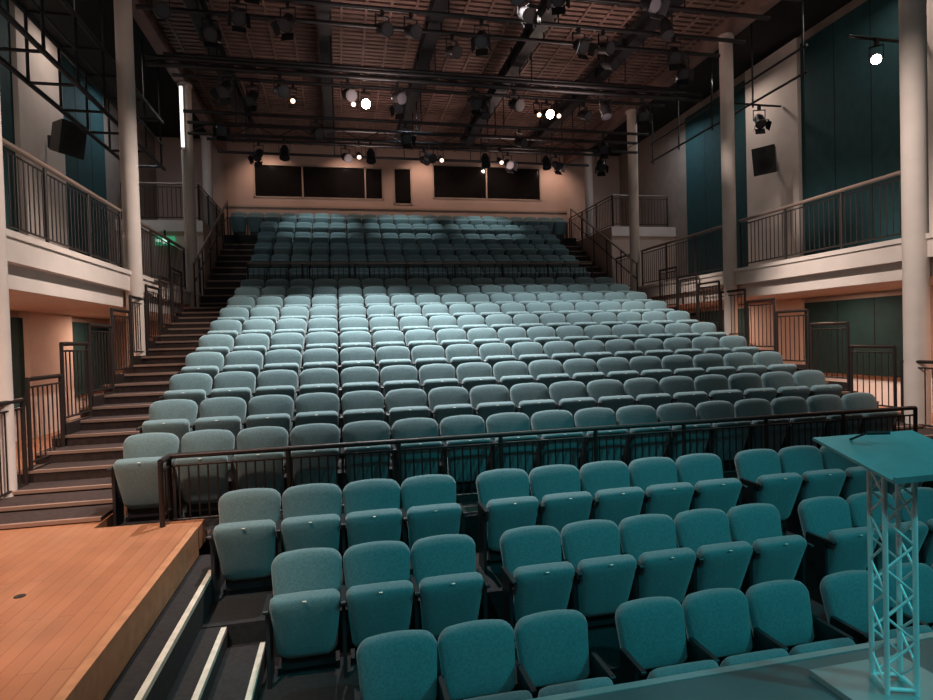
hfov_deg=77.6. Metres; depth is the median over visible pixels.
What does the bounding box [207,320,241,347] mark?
seat
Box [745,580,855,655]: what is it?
seat
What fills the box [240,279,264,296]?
seat
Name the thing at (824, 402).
seat
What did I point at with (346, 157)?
stage light
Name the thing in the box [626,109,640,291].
column
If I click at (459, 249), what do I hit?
seat
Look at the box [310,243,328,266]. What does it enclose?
seat
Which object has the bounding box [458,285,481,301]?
seat
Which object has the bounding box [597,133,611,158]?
stage light
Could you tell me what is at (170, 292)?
stair railing
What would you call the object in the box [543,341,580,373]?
seat
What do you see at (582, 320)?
seat
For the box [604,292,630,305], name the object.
seat
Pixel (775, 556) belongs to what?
seat
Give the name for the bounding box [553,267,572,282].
seat
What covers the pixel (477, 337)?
seat
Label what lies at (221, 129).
stage light
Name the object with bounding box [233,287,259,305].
seat
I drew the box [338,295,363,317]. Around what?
seat
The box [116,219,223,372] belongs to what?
gallery block
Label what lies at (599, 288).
seat
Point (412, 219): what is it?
seat
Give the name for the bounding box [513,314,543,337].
seat
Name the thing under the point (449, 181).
window
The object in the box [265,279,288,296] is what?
seat
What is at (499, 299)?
seat
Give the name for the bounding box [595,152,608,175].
stage light
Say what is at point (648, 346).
seat
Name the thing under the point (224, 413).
seat
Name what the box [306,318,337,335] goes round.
seat
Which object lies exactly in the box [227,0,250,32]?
stage light
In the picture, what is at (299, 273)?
seat
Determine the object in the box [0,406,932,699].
floor
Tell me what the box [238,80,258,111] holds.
stage light
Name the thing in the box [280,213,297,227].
seat
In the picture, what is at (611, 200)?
gallery railing
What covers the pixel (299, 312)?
seat
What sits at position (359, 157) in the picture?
stage light
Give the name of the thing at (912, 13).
column
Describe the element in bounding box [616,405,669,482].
seat
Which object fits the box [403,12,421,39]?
stage light
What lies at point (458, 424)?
seat
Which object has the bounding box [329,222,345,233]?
seat
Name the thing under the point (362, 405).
seat
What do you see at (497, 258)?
seat
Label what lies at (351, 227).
seat
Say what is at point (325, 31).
ceiling beam
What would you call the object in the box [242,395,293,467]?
seat
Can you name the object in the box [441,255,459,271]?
seat
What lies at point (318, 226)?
seat
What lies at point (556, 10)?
stage light
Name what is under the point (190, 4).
ceiling beam
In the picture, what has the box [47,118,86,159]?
loudspeaker
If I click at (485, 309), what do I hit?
seat
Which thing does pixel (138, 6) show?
bar
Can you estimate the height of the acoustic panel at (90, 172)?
5.250 m
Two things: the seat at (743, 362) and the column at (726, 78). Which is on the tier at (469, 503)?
the seat at (743, 362)
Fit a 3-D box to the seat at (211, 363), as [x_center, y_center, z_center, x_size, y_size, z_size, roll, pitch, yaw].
[-3.697,0.452,8.121,0.534,0.852,0.460,-2,1,-12]
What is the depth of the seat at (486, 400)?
7.36 m
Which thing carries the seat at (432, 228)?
on the tier at (228, 239)
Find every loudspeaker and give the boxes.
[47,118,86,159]
[751,144,777,176]
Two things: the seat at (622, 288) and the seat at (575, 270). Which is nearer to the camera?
the seat at (622, 288)
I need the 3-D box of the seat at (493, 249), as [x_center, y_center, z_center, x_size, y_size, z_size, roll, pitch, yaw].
[0.915,-2.939,18.253,0.534,0.852,0.460,-2,1,-12]
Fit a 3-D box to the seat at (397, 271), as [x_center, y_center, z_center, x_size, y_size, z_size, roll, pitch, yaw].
[-1.864,-1.896,16.068,0.534,0.852,0.460,-2,1,-12]
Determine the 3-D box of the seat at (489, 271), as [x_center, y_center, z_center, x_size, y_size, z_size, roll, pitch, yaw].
[0.749,-1.981,16.633,0.534,0.852,0.460,-2,1,-12]
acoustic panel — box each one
[0,0,18,232]
[10,317,25,407]
[61,53,108,262]
[72,322,110,395]
[685,80,747,276]
[690,308,749,343]
[800,0,901,255]
[805,295,902,376]
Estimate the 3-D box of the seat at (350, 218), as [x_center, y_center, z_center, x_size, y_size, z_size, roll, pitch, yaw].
[-3.801,-4.213,19.607,0.534,0.852,0.460,-2,1,-12]
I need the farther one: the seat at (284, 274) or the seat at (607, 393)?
the seat at (284, 274)
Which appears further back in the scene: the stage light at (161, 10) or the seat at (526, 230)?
the seat at (526, 230)
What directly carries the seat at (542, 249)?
on the tier at (228, 239)
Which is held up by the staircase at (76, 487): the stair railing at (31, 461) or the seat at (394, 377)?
the stair railing at (31, 461)
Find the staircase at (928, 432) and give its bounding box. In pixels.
[654,300,932,438]
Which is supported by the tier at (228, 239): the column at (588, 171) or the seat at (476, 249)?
the seat at (476, 249)
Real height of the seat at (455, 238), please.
0.852 m
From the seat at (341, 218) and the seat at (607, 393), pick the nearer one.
the seat at (607, 393)
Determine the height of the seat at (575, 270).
0.852 m
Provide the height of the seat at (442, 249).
0.852 m
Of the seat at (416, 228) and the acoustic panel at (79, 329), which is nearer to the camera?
the acoustic panel at (79, 329)
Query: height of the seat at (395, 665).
0.852 m
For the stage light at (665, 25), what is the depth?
10.57 m
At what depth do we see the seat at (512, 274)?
16.59 m
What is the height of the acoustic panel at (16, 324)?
1.600 m
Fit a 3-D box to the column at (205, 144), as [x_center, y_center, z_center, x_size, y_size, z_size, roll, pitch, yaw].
[-7.958,-5.053,17.853,0.338,3.040,0.338,-2,1,-12]
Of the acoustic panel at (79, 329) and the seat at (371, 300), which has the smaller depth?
the seat at (371, 300)
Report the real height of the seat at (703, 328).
0.852 m
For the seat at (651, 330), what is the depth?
10.59 m
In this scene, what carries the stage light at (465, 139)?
hanging from the bar at (184, 110)
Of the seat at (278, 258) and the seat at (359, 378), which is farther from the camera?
the seat at (278, 258)
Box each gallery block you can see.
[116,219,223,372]
[576,226,675,287]
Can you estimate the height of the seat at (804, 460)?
0.852 m
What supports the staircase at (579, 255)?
attached to the tier at (228, 239)
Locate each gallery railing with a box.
[120,182,224,236]
[569,194,667,239]
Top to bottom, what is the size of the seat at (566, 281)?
0.852 m
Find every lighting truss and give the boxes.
[66,0,851,155]
[145,36,702,101]
[187,92,637,153]
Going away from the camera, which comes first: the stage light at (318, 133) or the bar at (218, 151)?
the stage light at (318, 133)
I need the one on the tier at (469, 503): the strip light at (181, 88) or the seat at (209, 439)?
the seat at (209, 439)
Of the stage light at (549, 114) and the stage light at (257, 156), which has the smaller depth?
the stage light at (549, 114)
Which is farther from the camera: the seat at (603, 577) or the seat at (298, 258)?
the seat at (298, 258)
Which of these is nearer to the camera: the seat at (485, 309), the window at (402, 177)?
the seat at (485, 309)
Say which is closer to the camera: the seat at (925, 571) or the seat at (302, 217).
the seat at (925, 571)
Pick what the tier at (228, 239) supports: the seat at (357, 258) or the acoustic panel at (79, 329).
the seat at (357, 258)
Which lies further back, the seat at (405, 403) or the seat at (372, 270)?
the seat at (372, 270)
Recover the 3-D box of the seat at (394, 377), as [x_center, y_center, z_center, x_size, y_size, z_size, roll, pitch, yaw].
[-0.900,0.637,7.880,0.534,0.852,0.460,-2,1,-12]
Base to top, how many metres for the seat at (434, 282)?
0.852 m
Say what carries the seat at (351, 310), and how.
on the tier at (469, 503)
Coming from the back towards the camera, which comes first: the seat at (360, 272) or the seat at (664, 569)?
the seat at (360, 272)
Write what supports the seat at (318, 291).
on the tier at (469, 503)
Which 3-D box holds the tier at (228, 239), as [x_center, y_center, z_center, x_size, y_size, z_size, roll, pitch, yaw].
[-1.498,-1.574,18.283,11.900,4.500,4.870,-2,1,-12]
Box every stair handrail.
[193,201,228,306]
[570,208,637,291]
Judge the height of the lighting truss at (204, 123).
1.080 m
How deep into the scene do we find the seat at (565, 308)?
11.98 m
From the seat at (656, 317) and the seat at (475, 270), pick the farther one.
the seat at (475, 270)
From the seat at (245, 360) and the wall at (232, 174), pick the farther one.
the wall at (232, 174)
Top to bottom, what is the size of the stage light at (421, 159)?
0.546 m
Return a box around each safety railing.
[157,406,917,527]
[247,263,592,303]
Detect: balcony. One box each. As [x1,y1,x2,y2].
[6,228,200,320]
[629,232,932,309]
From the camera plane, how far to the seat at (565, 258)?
17.95 m
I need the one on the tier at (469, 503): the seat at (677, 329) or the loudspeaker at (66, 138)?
the seat at (677, 329)
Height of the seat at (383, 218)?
0.852 m
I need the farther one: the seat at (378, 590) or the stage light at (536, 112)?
the stage light at (536, 112)
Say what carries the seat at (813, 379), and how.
on the tier at (469, 503)
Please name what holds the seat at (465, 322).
on the tier at (469, 503)
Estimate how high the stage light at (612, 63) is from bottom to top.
0.546 m
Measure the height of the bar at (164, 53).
0.260 m
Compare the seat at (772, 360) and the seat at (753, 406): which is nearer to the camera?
the seat at (753, 406)
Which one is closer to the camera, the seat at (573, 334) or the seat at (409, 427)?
the seat at (409, 427)
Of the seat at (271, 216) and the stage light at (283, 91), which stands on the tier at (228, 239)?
the seat at (271, 216)
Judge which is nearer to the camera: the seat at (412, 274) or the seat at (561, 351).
the seat at (561, 351)
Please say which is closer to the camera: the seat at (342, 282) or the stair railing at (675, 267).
the seat at (342, 282)
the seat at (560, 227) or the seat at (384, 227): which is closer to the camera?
the seat at (384, 227)
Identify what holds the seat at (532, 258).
on the tier at (228, 239)
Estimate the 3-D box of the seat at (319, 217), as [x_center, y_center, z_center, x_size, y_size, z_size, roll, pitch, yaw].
[-4.826,-4.179,19.386,0.534,0.852,0.460,-2,1,-12]
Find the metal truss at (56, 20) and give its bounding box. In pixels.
[0,0,165,170]
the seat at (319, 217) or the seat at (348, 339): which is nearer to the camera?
the seat at (348, 339)
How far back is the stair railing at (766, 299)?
11.71 m
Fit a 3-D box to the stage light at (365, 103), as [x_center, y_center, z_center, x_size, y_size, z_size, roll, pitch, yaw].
[-2.303,-5.670,13.108,0.285,0.550,0.396,-2,1,-12]
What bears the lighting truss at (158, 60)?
hanging from the ceiling
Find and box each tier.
[120,304,738,656]
[224,235,575,302]
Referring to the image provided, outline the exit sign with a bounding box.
[155,230,175,244]
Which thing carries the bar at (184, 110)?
hanging from the ceiling
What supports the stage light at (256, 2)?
hanging from the bar at (612, 2)
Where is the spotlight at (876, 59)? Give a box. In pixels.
[868,38,883,64]
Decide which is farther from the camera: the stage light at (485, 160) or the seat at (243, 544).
the stage light at (485, 160)
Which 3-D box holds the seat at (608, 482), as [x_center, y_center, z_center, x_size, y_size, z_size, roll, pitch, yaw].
[1.395,1.524,5.566,0.534,0.852,0.460,-2,1,-12]
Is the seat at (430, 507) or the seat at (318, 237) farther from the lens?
the seat at (318, 237)
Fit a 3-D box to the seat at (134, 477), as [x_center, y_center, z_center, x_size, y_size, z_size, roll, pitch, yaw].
[-3.147,1.265,5.703,0.534,0.852,0.460,-2,1,-12]
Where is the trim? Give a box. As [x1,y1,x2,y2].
[226,204,566,212]
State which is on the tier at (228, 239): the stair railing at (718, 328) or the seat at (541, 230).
the seat at (541, 230)
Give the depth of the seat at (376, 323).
10.38 m
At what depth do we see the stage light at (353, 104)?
12.94 m
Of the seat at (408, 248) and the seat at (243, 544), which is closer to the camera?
the seat at (243, 544)
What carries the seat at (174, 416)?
on the tier at (469, 503)
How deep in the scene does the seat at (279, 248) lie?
16.75 m
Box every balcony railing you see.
[2,138,201,294]
[615,170,901,286]
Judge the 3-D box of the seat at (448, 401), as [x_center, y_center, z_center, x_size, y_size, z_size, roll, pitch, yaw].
[-0.194,0.891,7.187,0.534,0.852,0.460,-2,1,-12]
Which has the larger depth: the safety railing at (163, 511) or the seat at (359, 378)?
the seat at (359, 378)
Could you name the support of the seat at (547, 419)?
on the tier at (469, 503)
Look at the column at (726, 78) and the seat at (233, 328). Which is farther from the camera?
the column at (726, 78)
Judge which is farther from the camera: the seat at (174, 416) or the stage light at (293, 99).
the stage light at (293, 99)
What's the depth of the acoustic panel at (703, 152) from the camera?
16.84 m
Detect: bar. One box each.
[135,2,719,57]
[163,48,677,90]
[172,71,664,106]
[183,87,648,135]
[199,105,619,144]
[206,117,598,155]
[217,138,588,166]
[262,0,745,43]
[571,0,770,19]
[734,102,780,106]
[846,34,898,42]
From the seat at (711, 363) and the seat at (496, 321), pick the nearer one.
the seat at (711, 363)
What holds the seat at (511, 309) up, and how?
on the tier at (469, 503)
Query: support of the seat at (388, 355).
on the tier at (469, 503)
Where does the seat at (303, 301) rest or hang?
on the tier at (469, 503)
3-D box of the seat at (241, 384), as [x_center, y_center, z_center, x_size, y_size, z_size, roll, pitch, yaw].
[-2.991,0.706,7.428,0.534,0.852,0.460,-2,1,-12]
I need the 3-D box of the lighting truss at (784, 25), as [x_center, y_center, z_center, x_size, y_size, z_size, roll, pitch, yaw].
[0.359,-7.161,9.086,16.800,0.170,24.200,-2,1,-12]
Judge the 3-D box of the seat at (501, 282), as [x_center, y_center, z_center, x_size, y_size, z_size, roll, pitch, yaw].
[0.953,-1.363,14.200,0.534,0.852,0.460,-2,1,-12]
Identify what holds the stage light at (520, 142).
hanging from the bar at (184, 110)
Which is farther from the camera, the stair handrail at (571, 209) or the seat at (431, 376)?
the stair handrail at (571, 209)
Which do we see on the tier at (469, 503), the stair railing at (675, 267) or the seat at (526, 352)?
the seat at (526, 352)
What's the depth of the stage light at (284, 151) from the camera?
14.24 m
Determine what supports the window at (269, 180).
in the wall at (232, 174)
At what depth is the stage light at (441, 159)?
15.10 m
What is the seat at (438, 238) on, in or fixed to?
on the tier at (228, 239)
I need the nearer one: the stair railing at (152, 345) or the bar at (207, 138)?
the stair railing at (152, 345)
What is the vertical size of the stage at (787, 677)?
1.304 m
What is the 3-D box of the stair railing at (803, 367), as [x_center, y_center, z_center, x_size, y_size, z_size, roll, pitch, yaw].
[6.153,-0.110,10.961,0.052,1.296,0.828,-2,1,-12]
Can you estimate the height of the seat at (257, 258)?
0.852 m
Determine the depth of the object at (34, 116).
11.09 m
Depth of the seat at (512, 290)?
13.48 m
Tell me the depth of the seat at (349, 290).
12.70 m
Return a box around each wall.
[10,96,157,440]
[155,137,620,240]
[619,0,901,406]
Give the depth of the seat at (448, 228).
19.37 m
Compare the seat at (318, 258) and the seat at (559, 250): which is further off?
the seat at (559, 250)
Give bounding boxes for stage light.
[151,0,170,18]
[199,13,221,47]
[210,70,232,104]
[213,113,230,140]
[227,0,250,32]
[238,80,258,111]
[244,0,263,4]
[247,141,263,166]
[271,0,295,40]
[273,73,289,97]
[278,138,289,160]
[289,83,296,103]
[310,118,323,139]
[340,145,352,162]
[341,78,356,101]
[349,87,356,106]
[355,141,361,159]
[358,87,370,109]
[365,142,375,163]
[375,9,393,36]
[389,90,406,119]
[391,81,406,104]
[399,123,415,148]
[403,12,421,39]
[419,148,429,165]
[424,144,436,163]
[437,145,443,162]
[445,34,462,58]
[460,126,473,145]
[467,86,487,115]
[470,18,490,55]
[479,95,490,119]
[480,147,490,167]
[496,147,503,164]
[503,152,517,172]
[508,89,524,111]
[510,0,524,5]
[514,129,527,147]
[517,0,542,28]
[533,98,541,116]
[541,99,554,119]
[541,149,551,169]
[547,0,569,14]
[551,154,566,174]
[553,99,560,118]
[572,27,596,59]
[577,101,592,121]
[595,29,614,54]
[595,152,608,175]
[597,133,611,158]
[599,95,611,120]
[601,54,619,70]
[635,97,652,126]
[640,0,670,19]
[658,10,674,40]
[666,36,686,70]
[675,53,694,85]
[753,104,771,133]
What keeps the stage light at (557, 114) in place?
hanging from the bar at (332, 84)
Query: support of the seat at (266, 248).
on the tier at (228, 239)
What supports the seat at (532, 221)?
on the tier at (228, 239)
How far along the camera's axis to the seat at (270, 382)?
7.61 m
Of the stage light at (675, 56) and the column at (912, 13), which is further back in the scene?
the stage light at (675, 56)
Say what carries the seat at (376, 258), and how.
on the tier at (228, 239)
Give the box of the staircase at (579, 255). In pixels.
[565,246,605,279]
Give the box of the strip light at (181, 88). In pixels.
[179,85,185,149]
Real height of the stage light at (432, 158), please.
0.546 m
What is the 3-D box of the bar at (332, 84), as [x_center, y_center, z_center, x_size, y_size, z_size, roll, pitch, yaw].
[-0.613,-6.171,13.494,11.500,0.410,0.080,-2,1,-12]
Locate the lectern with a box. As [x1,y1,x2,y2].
[809,430,932,699]
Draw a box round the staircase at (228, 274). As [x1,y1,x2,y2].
[199,244,254,306]
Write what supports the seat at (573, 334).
on the tier at (469, 503)
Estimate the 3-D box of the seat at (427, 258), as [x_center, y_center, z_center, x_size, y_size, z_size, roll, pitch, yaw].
[-0.997,-2.400,17.047,0.534,0.852,0.460,-2,1,-12]
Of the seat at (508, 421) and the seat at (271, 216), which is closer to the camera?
the seat at (508, 421)
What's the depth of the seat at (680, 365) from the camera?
8.85 m
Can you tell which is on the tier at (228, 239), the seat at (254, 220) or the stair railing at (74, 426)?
the seat at (254, 220)
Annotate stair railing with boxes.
[0,398,28,497]
[25,374,64,482]
[59,342,92,444]
[87,323,114,406]
[109,308,133,383]
[128,295,148,364]
[144,284,161,348]
[158,275,173,334]
[170,267,183,322]
[659,266,676,310]
[677,273,697,319]
[697,280,720,331]
[720,288,745,338]
[746,298,775,351]
[775,309,809,371]
[809,322,849,390]
[849,345,897,421]
[900,359,932,426]
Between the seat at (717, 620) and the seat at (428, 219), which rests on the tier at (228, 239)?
the seat at (428, 219)
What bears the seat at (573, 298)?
on the tier at (469, 503)
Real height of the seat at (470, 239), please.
0.852 m
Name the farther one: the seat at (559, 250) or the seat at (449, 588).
the seat at (559, 250)
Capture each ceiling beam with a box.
[183,0,256,138]
[317,0,334,141]
[395,0,449,144]
[460,0,561,147]
[525,0,685,150]
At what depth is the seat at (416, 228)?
19.15 m
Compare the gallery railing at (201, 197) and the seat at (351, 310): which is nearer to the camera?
the seat at (351, 310)
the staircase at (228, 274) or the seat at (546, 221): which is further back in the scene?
the seat at (546, 221)
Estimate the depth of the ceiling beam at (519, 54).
12.97 m
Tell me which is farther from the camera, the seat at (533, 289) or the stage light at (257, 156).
the stage light at (257, 156)
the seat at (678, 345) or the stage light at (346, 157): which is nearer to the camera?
the seat at (678, 345)
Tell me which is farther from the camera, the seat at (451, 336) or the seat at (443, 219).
the seat at (443, 219)
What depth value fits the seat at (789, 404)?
7.19 m
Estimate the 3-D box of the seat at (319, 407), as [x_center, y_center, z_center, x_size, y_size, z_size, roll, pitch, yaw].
[-1.762,0.943,6.848,0.534,0.852,0.460,-2,1,-12]
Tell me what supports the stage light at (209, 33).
hanging from the bar at (138, 6)
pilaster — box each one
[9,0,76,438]
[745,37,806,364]
[926,0,932,412]
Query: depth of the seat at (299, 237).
17.61 m
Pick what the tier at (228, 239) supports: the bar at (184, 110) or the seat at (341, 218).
the seat at (341, 218)
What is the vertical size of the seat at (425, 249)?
0.852 m
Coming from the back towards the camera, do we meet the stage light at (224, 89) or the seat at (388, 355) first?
the stage light at (224, 89)
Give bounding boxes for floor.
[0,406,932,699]
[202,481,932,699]
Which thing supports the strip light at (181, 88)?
attached to the column at (187, 156)
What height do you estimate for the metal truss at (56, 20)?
2.440 m
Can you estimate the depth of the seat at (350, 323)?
10.27 m
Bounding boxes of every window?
[253,163,383,199]
[393,167,412,204]
[432,163,540,200]
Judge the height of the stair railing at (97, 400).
1.296 m
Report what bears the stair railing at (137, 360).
on the staircase at (76, 487)
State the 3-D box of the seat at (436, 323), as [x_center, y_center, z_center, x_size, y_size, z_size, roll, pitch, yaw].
[-0.405,-0.210,10.524,0.534,0.852,0.460,-2,1,-12]
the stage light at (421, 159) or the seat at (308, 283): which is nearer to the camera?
the seat at (308, 283)
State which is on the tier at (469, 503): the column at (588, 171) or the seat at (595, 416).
the seat at (595, 416)
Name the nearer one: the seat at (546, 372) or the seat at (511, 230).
the seat at (546, 372)
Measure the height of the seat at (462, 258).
0.852 m
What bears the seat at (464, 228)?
on the tier at (228, 239)
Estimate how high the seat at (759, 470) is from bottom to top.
0.852 m
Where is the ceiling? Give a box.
[132,0,780,163]
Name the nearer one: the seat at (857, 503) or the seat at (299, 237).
the seat at (857, 503)
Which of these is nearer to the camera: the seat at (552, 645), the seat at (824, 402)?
the seat at (552, 645)
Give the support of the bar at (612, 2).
hanging from the ceiling
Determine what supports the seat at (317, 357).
on the tier at (469, 503)
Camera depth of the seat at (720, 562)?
4.78 m
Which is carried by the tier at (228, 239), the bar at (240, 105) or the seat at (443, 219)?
the seat at (443, 219)
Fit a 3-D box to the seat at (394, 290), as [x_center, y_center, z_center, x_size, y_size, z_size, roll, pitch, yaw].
[-1.477,-1.006,12.828,0.534,0.852,0.460,-2,1,-12]
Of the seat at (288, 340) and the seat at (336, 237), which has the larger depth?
the seat at (336, 237)
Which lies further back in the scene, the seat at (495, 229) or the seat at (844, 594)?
the seat at (495, 229)
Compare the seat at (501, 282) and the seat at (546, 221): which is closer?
the seat at (501, 282)
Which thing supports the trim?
attached to the wall at (232, 174)
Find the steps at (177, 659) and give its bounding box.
[104,554,265,699]
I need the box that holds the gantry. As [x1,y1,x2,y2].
[650,1,808,164]
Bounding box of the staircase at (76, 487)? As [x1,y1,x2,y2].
[0,307,225,529]
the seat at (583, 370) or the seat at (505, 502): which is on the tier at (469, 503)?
the seat at (583, 370)
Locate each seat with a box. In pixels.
[107,432,178,526]
[136,399,197,452]
[159,373,211,418]
[172,429,234,518]
[177,352,223,389]
[190,397,246,471]
[192,334,233,365]
[206,371,255,418]
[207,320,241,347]
[207,488,280,604]
[217,307,248,333]
[219,350,262,390]
[226,297,254,317]
[228,212,247,234]
[229,426,287,508]
[230,333,269,367]
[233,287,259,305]
[239,319,274,348]
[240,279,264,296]
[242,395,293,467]
[244,268,267,286]
[246,212,264,234]
[246,307,278,332]
[248,254,270,274]
[252,242,272,261]
[252,296,282,319]
[252,370,297,433]
[255,231,275,255]
[259,222,277,237]
[260,349,300,407]
[261,287,285,307]
[262,548,341,689]
[263,212,280,223]
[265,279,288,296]
[266,268,288,279]
[267,332,303,385]
[269,254,289,274]
[272,242,291,261]
[273,318,306,366]
[274,232,293,256]
[275,483,341,554]
[277,222,294,233]
[277,306,308,347]
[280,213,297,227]
[281,296,309,332]
[287,287,311,316]
[288,268,308,287]
[289,254,309,268]
[290,279,312,307]
[290,423,339,485]
[291,243,310,255]
[292,392,338,427]
[293,232,311,244]
[294,222,311,234]
[296,368,338,396]
[297,213,313,227]
[300,348,338,371]
[303,332,337,351]
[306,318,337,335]
[308,306,337,321]
[309,268,328,288]
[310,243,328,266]
[310,254,328,279]
[310,296,336,308]
[311,232,328,243]
[311,287,336,298]
[312,222,328,233]
[313,213,329,224]
[313,279,336,289]
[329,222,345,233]
[329,232,346,244]
[329,243,347,261]
[329,254,347,274]
[329,268,348,296]
[330,213,345,231]
[337,279,359,296]
[337,286,361,306]
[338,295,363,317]
[338,305,365,331]
[338,317,367,349]
[338,331,370,364]
[339,347,374,386]
[339,366,378,413]
[340,390,383,442]
[341,420,390,507]
[341,479,401,584]
[341,541,413,677]
[346,214,361,233]
[346,223,362,238]
[347,232,363,249]
[348,243,365,265]
[349,254,366,278]
[350,268,368,287]
[354,630,436,699]
[361,278,382,306]
[362,214,376,225]
[363,223,378,243]
[363,286,386,317]
[365,233,381,254]
[365,295,389,330]
[366,243,383,266]
[367,305,394,345]
[368,254,385,268]
[369,316,398,363]
[370,268,388,286]
[372,330,404,381]
[375,346,411,402]
[377,214,392,230]
[380,223,395,235]
[380,365,419,427]
[382,233,398,249]
[384,243,401,259]
[384,278,405,295]
[385,388,428,459]
[387,255,404,269]
[387,286,410,305]
[389,268,408,280]
[391,295,415,317]
[391,418,441,482]
[393,215,407,227]
[395,304,421,329]
[396,223,411,237]
[399,233,415,248]
[399,316,429,344]
[400,474,466,574]
[402,243,418,259]
[405,255,422,278]
[405,329,437,362]
[407,278,428,294]
[408,215,423,225]
[408,268,427,278]
[410,534,489,652]
[411,286,434,304]
[411,345,446,383]
[412,224,427,243]
[415,233,431,250]
[416,294,441,315]
[419,243,436,262]
[419,364,458,408]
[422,304,449,328]
[423,215,438,227]
[423,255,441,280]
[427,268,446,280]
[428,224,443,237]
[428,386,472,435]
[429,278,450,293]
[429,315,458,340]
[432,233,448,245]
[435,286,457,302]
[436,244,453,259]
[436,328,469,357]
[438,215,453,227]
[438,619,532,699]
[440,415,490,493]
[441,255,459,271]
[441,294,466,312]
[444,224,459,235]
[445,344,481,379]
[446,267,465,284]
[448,233,464,246]
[449,304,476,325]
[451,278,471,292]
[452,216,467,226]
[453,244,470,259]
[456,362,496,403]
[457,315,487,339]
[458,255,476,272]
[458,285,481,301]
[459,224,475,235]
[464,234,481,247]
[464,267,483,284]
[466,294,491,311]
[467,216,482,226]
[467,328,500,356]
[470,244,487,259]
[470,385,514,432]
[472,278,493,292]
[474,224,490,235]
[475,303,502,324]
[476,255,494,271]
[476,468,538,572]
[479,343,515,376]
[480,234,497,245]
[481,216,496,227]
[481,285,504,301]
[482,267,501,283]
[485,314,515,338]
[486,244,504,257]
[486,412,537,487]
[490,225,505,237]
[490,293,515,311]
[493,255,511,269]
[493,278,515,291]
[493,361,533,401]
[495,216,511,228]
[496,234,512,247]
[497,327,530,354]
[500,267,519,280]
[500,525,574,641]
[501,303,528,323]
[503,244,520,257]
[503,285,526,300]
[505,225,520,235]
[510,217,525,226]
[510,255,528,268]
[510,383,555,429]
[511,234,528,248]
[512,342,548,374]
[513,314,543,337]
[514,278,536,291]
[514,293,538,310]
[514,609,615,697]
[518,267,537,283]
[519,225,535,237]
[519,244,536,259]
[523,217,539,227]
[525,285,548,300]
[526,302,553,322]
[527,234,543,248]
[527,255,545,268]
[527,326,560,353]
[528,360,569,398]
[529,464,592,556]
[531,410,582,467]
[534,225,551,237]
[535,244,552,256]
[535,277,557,291]
[536,267,555,280]
[537,217,553,233]
[537,293,562,310]
[540,313,570,336]
[542,234,560,246]
[543,255,562,271]
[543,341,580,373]
[546,285,570,299]
[549,381,595,427]
[550,244,570,259]
[550,302,579,322]
[551,217,568,237]
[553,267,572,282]
[555,277,574,290]
[556,325,589,352]
[560,255,580,271]
[560,293,586,309]
[560,519,636,630]
[563,358,604,396]
[566,313,597,335]
[568,284,591,295]
[571,267,590,283]
[574,340,612,371]
[574,407,626,483]
[575,277,596,290]
[575,302,603,321]
[579,461,643,550]
[582,292,608,309]
[584,325,618,351]
[587,379,633,424]
[589,284,612,299]
[592,312,623,334]
[594,277,616,286]
[597,357,638,394]
[598,301,627,320]
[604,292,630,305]
[605,339,642,370]
[609,284,633,295]
[611,324,646,349]
[615,596,718,683]
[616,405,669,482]
[617,312,648,333]
[618,514,695,602]
[622,301,650,315]
[624,378,670,421]
[626,292,653,305]
[628,457,693,541]
[630,356,671,392]
[634,338,672,368]
[638,323,673,346]
[642,311,673,333]
[645,301,674,319]
[656,403,710,461]
[659,376,707,417]
[661,355,704,386]
[663,337,702,367]
[665,323,700,348]
[666,311,698,326]
[674,508,752,604]
[675,453,747,538]
[682,588,788,666]
[691,322,726,339]
[692,336,730,357]
[693,353,735,379]
[694,374,742,406]
[696,401,750,470]
[719,336,762,356]
[723,352,766,377]
[727,503,814,594]
[728,373,776,403]
[734,398,789,452]
[734,449,802,531]
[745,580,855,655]
[753,351,800,375]
[761,371,809,399]
[771,396,826,447]
[778,445,845,535]
[793,370,846,397]
[798,496,879,605]
[806,394,862,448]
[819,446,880,499]
[820,570,932,644]
[841,392,900,433]
[846,492,928,573]
[878,563,932,629]
[887,481,925,494]
[892,487,932,566]
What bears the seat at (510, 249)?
on the tier at (228, 239)
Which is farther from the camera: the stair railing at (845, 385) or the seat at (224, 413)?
the stair railing at (845, 385)
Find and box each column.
[0,102,17,498]
[113,0,145,360]
[177,81,198,306]
[200,135,213,224]
[583,152,592,236]
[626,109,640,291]
[718,32,737,335]
[898,0,932,427]
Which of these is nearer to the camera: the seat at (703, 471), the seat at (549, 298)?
the seat at (703, 471)
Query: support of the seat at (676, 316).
on the tier at (469, 503)
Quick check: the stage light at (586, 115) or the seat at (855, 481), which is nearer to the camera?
the seat at (855, 481)
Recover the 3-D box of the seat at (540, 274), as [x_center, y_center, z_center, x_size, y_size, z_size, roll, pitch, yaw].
[2.317,-2.033,16.973,0.534,0.852,0.460,-2,1,-12]
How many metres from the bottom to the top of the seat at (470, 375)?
0.852 m
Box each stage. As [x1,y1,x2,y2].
[0,527,198,699]
[527,632,932,699]
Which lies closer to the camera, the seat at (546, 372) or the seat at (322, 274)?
the seat at (546, 372)
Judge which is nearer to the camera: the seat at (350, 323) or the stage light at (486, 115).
the seat at (350, 323)
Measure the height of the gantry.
1.800 m
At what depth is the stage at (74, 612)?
3.69 m
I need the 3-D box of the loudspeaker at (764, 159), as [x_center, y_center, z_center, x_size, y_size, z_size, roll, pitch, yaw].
[7.260,-4.509,13.942,0.728,0.650,0.520,-3,2,-42]

